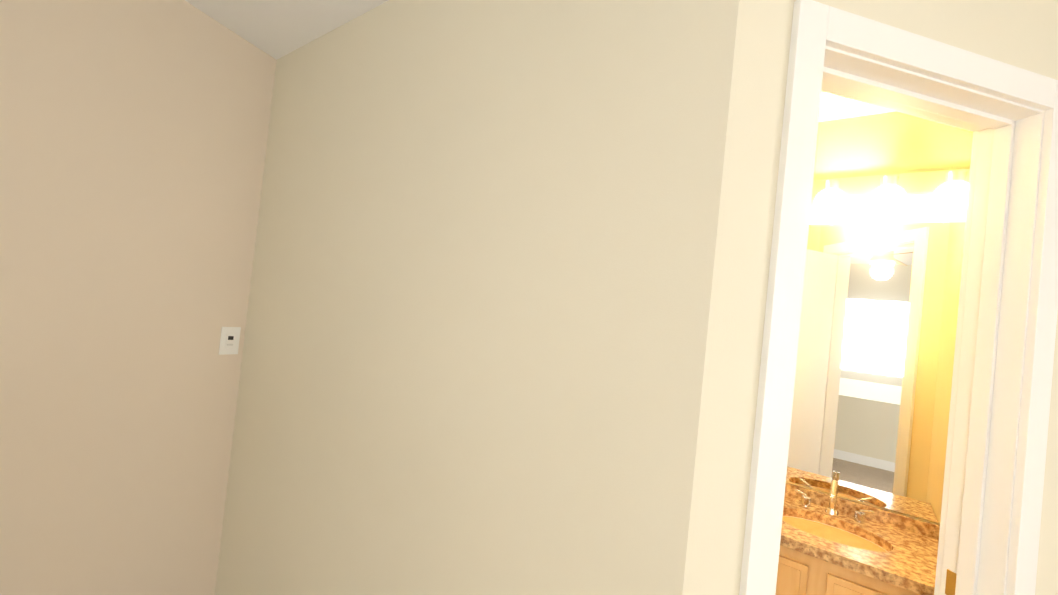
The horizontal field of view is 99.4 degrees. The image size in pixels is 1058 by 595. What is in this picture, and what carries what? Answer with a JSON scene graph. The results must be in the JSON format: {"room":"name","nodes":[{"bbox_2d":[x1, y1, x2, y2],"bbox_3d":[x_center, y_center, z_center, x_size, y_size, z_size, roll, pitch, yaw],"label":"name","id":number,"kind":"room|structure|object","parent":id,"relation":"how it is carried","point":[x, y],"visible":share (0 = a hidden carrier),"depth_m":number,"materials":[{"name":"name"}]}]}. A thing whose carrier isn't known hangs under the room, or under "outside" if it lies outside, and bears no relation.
{"room":"bedroom","nodes":[
{"label":"bedroom","id":0,"kind":"room"},
{"bbox_2d":[0,0,275,594],"bbox_3d":[-1.726,-0.166,1.312,0.115,3.000,4.833,5,-1,37],"label":"wall","id":1,"kind":"structure","parent":0,"point":[133,138],"depth_m":1.60,"materials":[{"name":"paint"}]},
{"bbox_2d":[219,327,240,354],"bbox_3d":[-1.252,0.181,1.881,0.011,0.115,0.070,5,-1,37],"label":"switch","id":2,"kind":"object","parent":1,"relation":"attached to","point":[229,339],"visible":1,"depth_m":1.88,"materials":[{"name":"white plastic"}]},
{"bbox_2d":[185,0,388,59],"bbox_3d":[-0.118,-1.108,-0.782,5.052,0.278,3.235,5,-1,37],"label":"ceiling","id":3,"kind":"structure","parent":0,"point":[276,29],"depth_m":1.68,"materials":[{"name":"paint"}]},
{"bbox_2d":[215,0,738,594],"bbox_3d":[-0.449,-0.031,1.448,2.012,3.000,0.115,5,-1,37],"label":"wall","id":4,"kind":"structure","parent":0,"point":[477,316],"depth_m":1.13,"materials":[{"name":"paint"}]},
{"bbox_2d":[819,91,896,121],"bbox_3d":[3.301,-0.537,4.009,5.630,0.001,8.588,5,-1,37],"label":"ceiling","id":5,"kind":"structure","parent":0,"point":[834,107],"depth_m":1.86,"materials":[{"name":"paint"}]},
{"bbox_2d":[682,0,1057,594],"bbox_3d":[0.798,0.089,0.980,1.019,3.000,0.115,6,-1,-14],"label":"wall","id":6,"kind":"structure","parent":0,"point":[1022,34],"depth_m":0.82,"materials":[{"name":"paint"}]},
{"bbox_2d":[739,0,1057,594],"bbox_3d":[0.737,0.532,0.967,0.753,2.105,0.149,6,-1,-14],"label":"door frame","id":7,"kind":"structure","parent":6,"relation":"attached to","point":[1006,114],"depth_m":0.99,"materials":[{"name":"white wood"}]},
{"bbox_2d":[786,112,972,524],"bbox_3d":[0.688,0.106,2.444,2.428,3.000,0.115,5,-1,37],"label":"wall","id":8,"kind":"structure","parent":0,"point":[886,143],"depth_m":1.85,"materials":[{"name":"paint"}]},
{"bbox_3d":[0.094,1.539,1.820,2.428,0.004,1.368,5,-1,37],"label":"planks","id":9,"kind":"object","parent":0,"visible":0},
{"bbox_2d":[775,480,939,594],"bbox_3d":[1.080,1.178,1.676,0.721,0.919,0.475,5,-1,37],"label":"bathroom vanity","id":10,"kind":"object","parent":9,"relation":"on","point":[831,543],"visible":0.71,"depth_m":1.55,"materials":[{"name":"brown stone"}]},
{"bbox_3d":[0.220,0.328,1.844,2.428,2.440,1.368,5,-1,37],"label":"liner","id":11,"kind":"object","parent":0,"visible":0},
{"bbox_2d":[786,222,964,522],"bbox_3d":[0.999,0.224,2.127,1.517,1.133,0.004,5,-1,37],"label":"bathroom mirror","id":12,"kind":"object","parent":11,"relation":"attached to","point":[874,373],"depth_m":1.81,"materials":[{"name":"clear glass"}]},
{"bbox_2d":[812,169,969,214],"bbox_3d":[1.425,-0.416,1.781,0.600,0.175,0.154,5,-1,37],"label":"sconce","id":13,"kind":"object","parent":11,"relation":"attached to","point":[888,193],"visible":0.92,"depth_m":1.76,"materials":[{"name":"white glass"}]}
]}

